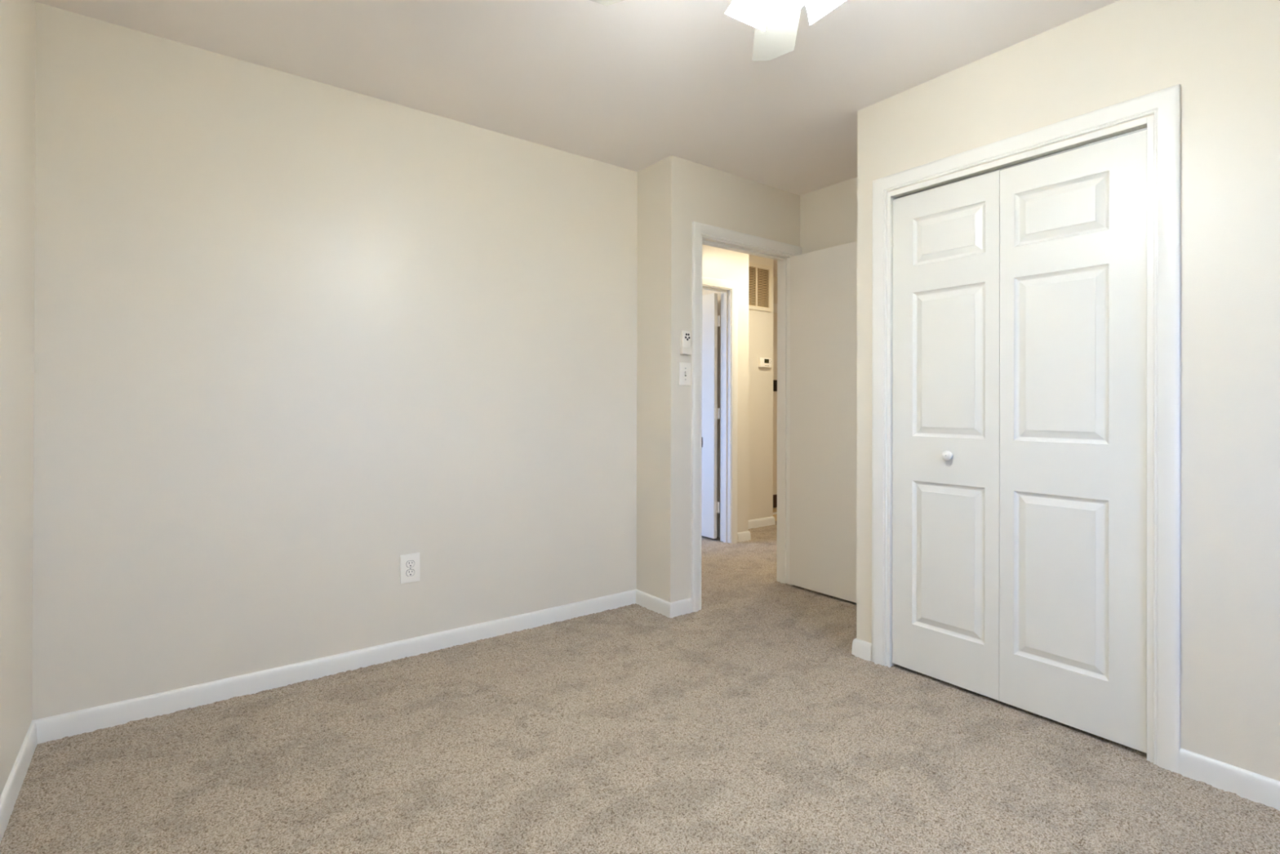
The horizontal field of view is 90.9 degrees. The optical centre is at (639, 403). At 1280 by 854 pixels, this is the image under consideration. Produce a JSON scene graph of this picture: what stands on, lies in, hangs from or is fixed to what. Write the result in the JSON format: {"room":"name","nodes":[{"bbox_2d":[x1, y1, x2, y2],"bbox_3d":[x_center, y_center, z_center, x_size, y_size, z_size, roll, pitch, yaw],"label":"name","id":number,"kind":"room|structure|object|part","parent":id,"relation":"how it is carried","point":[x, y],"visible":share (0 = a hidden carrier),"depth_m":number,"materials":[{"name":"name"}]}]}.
{"room":"empty bedroom","nodes":[
{"label":"empty bedroom","id":0,"kind":"room"},
{"bbox_2d":[0,0,35,796],"bbox_3d":[-0.889,-0.081,0.517,0.115,2.490,3.818,0,0,-37],"label":"wall","id":1,"kind":"structure","parent":0,"point":[17,17],"depth_m":1.82,"materials":[{"name":"beige paint"}]},
{"bbox_2d":[31,2,637,719],"bbox_3d":[-1.087,-0.120,2.834,2.596,2.580,0.115,0,0,-37],"label":"wall","id":2,"kind":"structure","parent":0,"point":[296,338],"depth_m":2.54,"materials":[{"name":"beige paint"}]},
{"bbox_2d":[400,552,419,583],"bbox_3d":[-1.023,0.732,2.804,0.086,0.127,0.009,0,0,-37],"label":"wall outlet","id":3,"kind":"object","parent":2,"relation":"attached to","point":[410,562],"visible":1,"depth_m":2.80,"materials":[{"name":"white plastic"}]},
{"bbox_2d":[406,568,414,576],"bbox_3d":[-1.021,0.751,2.801,0.034,0.027,0.003,0,0,-37],"label":"receptacle","id":4,"kind":"object","parent":3,"relation":"attached to","point":[410,572],"depth_m":2.80,"materials":[{"name":"white plastic"}]},
{"bbox_2d":[406,560,414,567],"bbox_3d":[-1.021,0.712,2.801,0.034,0.027,0.003,0,0,-37],"label":"receptacle","id":5,"kind":"object","parent":3,"relation":"attached to","point":[409,563],"depth_m":2.80,"materials":[{"name":"white plastic"}]},
{"bbox_2d":[35,0,1119,195],"bbox_3d":[0.605,-1.369,1.577,3.769,0.100,3.933,0,0,-37],"label":"ceiling","id":6,"kind":"structure","parent":0,"point":[633,85],"depth_m":2.40,"materials":[{"name":"white paint"}]},
{"bbox_2d":[589,0,845,61],"bbox_3d":[0.346,-1.101,1.380,1.123,0.439,1.102,0,0,-37],"label":"ceiling fan","id":7,"kind":"object","parent":6,"relation":"hanging from","point":[775,22],"visible":1,"depth_m":1.51,"materials":[{"name":"white plastic"}]},
{"bbox_3d":[0.003,-1.086,1.587,0.441,0.030,0.122,0,0,25],"label":"blade","id":8,"kind":"part","parent":7,"relation":"part of","materials":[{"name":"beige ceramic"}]},
{"bbox_3d":[0.272,-0.966,1.518,0.106,0.136,0.132,0,0,-37],"label":"lamp shade","id":9,"kind":"part","parent":7,"relation":"part of","materials":[{"name":"white glass"}]},
{"bbox_3d":[0.390,-1.084,1.783,0.122,0.030,0.441,0,0,7],"label":"blade","id":10,"kind":"part","parent":7,"relation":"part of","materials":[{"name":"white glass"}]},
{"bbox_3d":[0.432,-0.966,1.477,0.132,0.136,0.106,0,0,-37],"label":"lamp shade","id":11,"kind":"part","parent":7,"relation":"part of","materials":[{"name":"white glass"}]},
{"bbox_2d":[0,507,1279,853],"bbox_3d":[0.809,1.151,4.010,6.861,0.053,7.381,0,0,-37],"label":"floor","id":12,"kind":"structure","parent":0,"point":[748,721],"depth_m":1.96,"materials":[{"name":"beige carpet"}]},
{"bbox_2d":[635,155,688,602],"bbox_3d":[0.054,-0.115,3.571,0.115,2.580,0.517,0,0,-37],"label":"wall","id":13,"kind":"structure","parent":0,"point":[662,185],"depth_m":3.39,"materials":[{"name":"beige paint"}]},
{"bbox_2d":[0,589,692,843],"bbox_3d":[0.199,1.097,1.340,2.622,0.104,3.818,0,0,-37],"label":"baseboard","id":14,"kind":"structure","parent":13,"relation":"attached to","point":[54,727],"depth_m":2.49,"materials":[{"name":"white wood"}]},
{"bbox_2d":[702,284,731,542],"bbox_3d":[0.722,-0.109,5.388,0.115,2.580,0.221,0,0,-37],"label":"door frame","id":15,"kind":"structure","parent":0,"point":[712,291],"depth_m":5.36,"materials":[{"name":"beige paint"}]},
{"bbox_2d":[702,244,748,532],"bbox_3d":[0.095,-0.112,4.702,1.944,2.580,0.115,0,0,-37],"label":"wall","id":16,"kind":"structure","parent":0,"point":[717,263],"depth_m":5.19,"materials":[{"name":"beige paint"}]},
{"bbox_2d":[701,293,719,538],"bbox_3d":[0.384,0.099,5.479,0.104,2.027,0.772,0,0,-38],"label":"door","id":17,"kind":"structure","parent":16,"relation":"in","point":[710,319],"depth_m":5.24,"materials":[{"name":"white paint"}]},
{"bbox_2d":[702,275,737,542],"bbox_3d":[0.431,0.077,4.874,0.912,2.145,0.016,0,0,-37],"label":"trim","id":18,"kind":"structure","parent":16,"relation":"attached to","point":[707,281],"depth_m":5.12,"materials":[{"name":"white wood"}]},
{"bbox_2d":[702,253,773,519],"bbox_3d":[0.897,-0.107,5.731,0.808,2.580,0.115,0,0,-37],"label":"wall","id":19,"kind":"structure","parent":0,"point":[760,322],"depth_m":5.83,"materials":[{"name":"beige paint"}]},
{"bbox_2d":[737,516,775,542],"bbox_3d":[0.980,1.111,5.702,0.415,0.104,1.164,0,0,18],"label":"baseboard","id":20,"kind":"structure","parent":19,"relation":"attached to","point":[758,522],"depth_m":5.75,"materials":[{"name":"white wood"}]},
{"bbox_2d":[748,262,771,311],"bbox_3d":[1.083,-1.072,5.792,0.370,0.424,0.013,0,0,-37],"label":"air vent","id":21,"kind":"object","parent":19,"relation":"in","point":[759,275],"visible":0.7,"depth_m":5.81,"materials":[{"name":"beige metal"}]},
{"bbox_2d":[758,357,771,368],"bbox_3d":[1.160,-0.379,5.838,0.152,0.088,0.032,0,0,-37],"label":"thermostat","id":22,"kind":"object","parent":19,"relation":"attached to","point":[762,362],"visible":1,"depth_m":5.81,"materials":[{"name":"white plastic"}]},
{"bbox_2d":[686,160,799,598],"bbox_3d":[1.913,-0.132,4.727,4.244,2.630,0.115,0,0,-37],"label":"wall","id":23,"kind":"structure","parent":0,"point":[716,197],"depth_m":3.60,"materials":[{"name":"beige paint"}]},
{"bbox_2d":[679,362,690,385],"bbox_3d":[0.247,-0.160,3.380,0.079,0.124,0.020,0,0,-37],"label":"light switch","id":24,"kind":"object","parent":23,"relation":"attached to","point":[684,367],"visible":1,"depth_m":3.38,"materials":[{"name":"white plastic"}]},
{"bbox_2d":[680,333,692,355],"bbox_3d":[0.246,-0.321,3.375,0.064,0.116,0.028,0,0,-37],"label":"cradle","id":25,"kind":"object","parent":23,"relation":"attached to","point":[683,350],"visible":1,"depth_m":3.36,"materials":[{"name":"white plastic"}]},
{"bbox_2d":[681,330,690,347],"bbox_3d":[0.247,-0.330,3.374,0.052,0.122,0.021,0,0,-37],"label":"remote control","id":26,"kind":"object","parent":25,"relation":"in","point":[686,335],"visible":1,"depth_m":3.36,"materials":[{"name":"white plastic"}]},
{"bbox_2d":[691,221,801,612],"bbox_3d":[0.648,0.080,3.686,0.911,2.134,0.016,0,0,-37],"label":"trim","id":27,"kind":"structure","parent":23,"relation":"attached to","point":[699,229],"depth_m":3.43,"materials":[{"name":"white wood"}]},
{"bbox_2d":[701,235,792,585],"bbox_3d":[0.608,0.112,3.738,0.794,2.090,0.115,0,0,-37],"label":"trim","id":28,"kind":"structure","parent":23,"relation":"attached to","point":[784,260],"depth_m":3.95,"materials":[{"name":"white wood"}]},
{"bbox_2d":[777,260,777,317],"bbox_3d":[0.568,0.080,3.790,0.901,2.134,0.016,0,0,-37],"label":"trim","id":29,"kind":"structure","parent":23,"relation":"attached to","point":[777,260],"depth_m":4.02,"materials":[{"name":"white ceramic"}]},
{"bbox_2d":[773,275,777,507],"bbox_3d":[1.559,-0.102,7.022,2.037,2.580,0.115,0,0,-37],"label":"door frame","id":30,"kind":"structure","parent":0,"point":[775,278],"depth_m":6.89,"materials":[{"name":"beige paint"}]},
{"bbox_2d":[773,493,777,507],"bbox_3d":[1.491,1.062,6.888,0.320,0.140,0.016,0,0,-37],"label":"hinge","id":31,"kind":"object","parent":30,"relation":"in","point":[775,496],"visible":0.18,"depth_m":6.87,"materials":[{"name":"brown"}]},
{"bbox_2d":[773,379,777,391],"bbox_3d":[1.482,-0.198,6.883,0.100,0.124,0.014,0,0,-37],"label":"hinge","id":32,"kind":"object","parent":30,"relation":"attached to","point":[775,381],"visible":0.56,"depth_m":6.88,"materials":[{"name":"brown metal"}]},
{"bbox_2d":[773,302,777,313],"bbox_3d":[1.696,-1.042,7.043,1.200,0.100,0.018,0,0,-37],"label":"trim","id":33,"kind":"structure","parent":30,"relation":"attached to","point":[775,305],"depth_m":6.86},
{"bbox_2d":[773,259,777,276],"bbox_3d":[0.571,-1.447,6.247,4.559,0.100,3.929,0,0,-37],"label":"ceiling","id":34,"kind":"structure","parent":0,"point":[775,263],"depth_m":6.48,"materials":[{"name":"white paint"}]},
{"bbox_2d":[800,177,857,253],"bbox_3d":[2.150,-0.067,2.556,0.115,2.490,3.631,0,0,-37],"label":"wall","id":35,"kind":"structure","parent":0,"point":[828,215],"depth_m":3.80,"materials":[{"name":"beige paint"}]},
{"bbox_2d":[789,240,857,602],"bbox_3d":[1.164,0.102,3.604,0.171,2.020,0.762,0,0,-37],"label":"door","id":36,"kind":"structure","parent":35,"relation":"in","point":[824,282],"depth_m":3.69,"materials":[{"name":"beige paint"}]},
{"bbox_2d":[856,0,1279,781],"bbox_3d":[1.811,-0.070,1.813,0.115,2.490,2.625,0,0,-37],"label":"wall","id":37,"kind":"structure","parent":0,"point":[1224,55],"depth_m":1.87,"materials":[{"name":"beige paint"}]},
{"bbox_2d":[892,127,1146,752],"bbox_3d":[1.351,0.112,2.354,0.081,1.995,0.876,0,0,-37],"label":"door","id":38,"kind":"structure","parent":37,"relation":"in","point":[1020,290],"depth_m":2.28,"materials":[{"name":"white paint"}]},
{"bbox_3d":[1.218,0.204,2.491,0.034,0.039,0.039,0,0,-37],"label":"knob","id":39,"kind":"part","parent":38,"relation":"part of","materials":[{"name":"white ceramic"}]},
{"bbox_2d":[886,115,1153,762],"bbox_3d":[1.383,0.124,2.376,0.116,2.063,0.915,0,0,-37],"label":"trim","id":40,"kind":"structure","parent":37,"relation":"attached to","point":[1148,122],"depth_m":2.07,"materials":[{"name":"white wood"}]},
{"bbox_2d":[871,84,1180,773],"bbox_3d":[1.332,0.085,2.337,0.016,2.120,1.043,0,0,-37],"label":"trim","id":41,"kind":"structure","parent":37,"relation":"attached to","point":[1164,104],"depth_m":1.96,"materials":[{"name":"white wood"}]},
{"bbox_2d":[1178,747,1279,810],"bbox_3d":[2.096,1.102,1.322,0.014,0.104,1.499,0,0,-37],"label":"baseboard","id":42,"kind":"structure","parent":37,"relation":"attached to","point":[1255,787],"depth_m":1.82,"materials":[{"name":"white wood"}]},
{"bbox_3d":[1.340,-0.068,3.031,0.603,2.490,0.115,0,0,-37],"label":"wall","id":43,"kind":"structure","parent":0,"visible":0},
{"bbox_2d":[851,638,871,661],"bbox_3d":[1.006,1.105,3.358,0.732,0.104,0.971,0,0,-37],"label":"baseboard","id":44,"kind":"structure","parent":43,"relation":"attached to","point":[862,649],"depth_m":2.79,"materials":[{"name":"white wood"}]}
]}

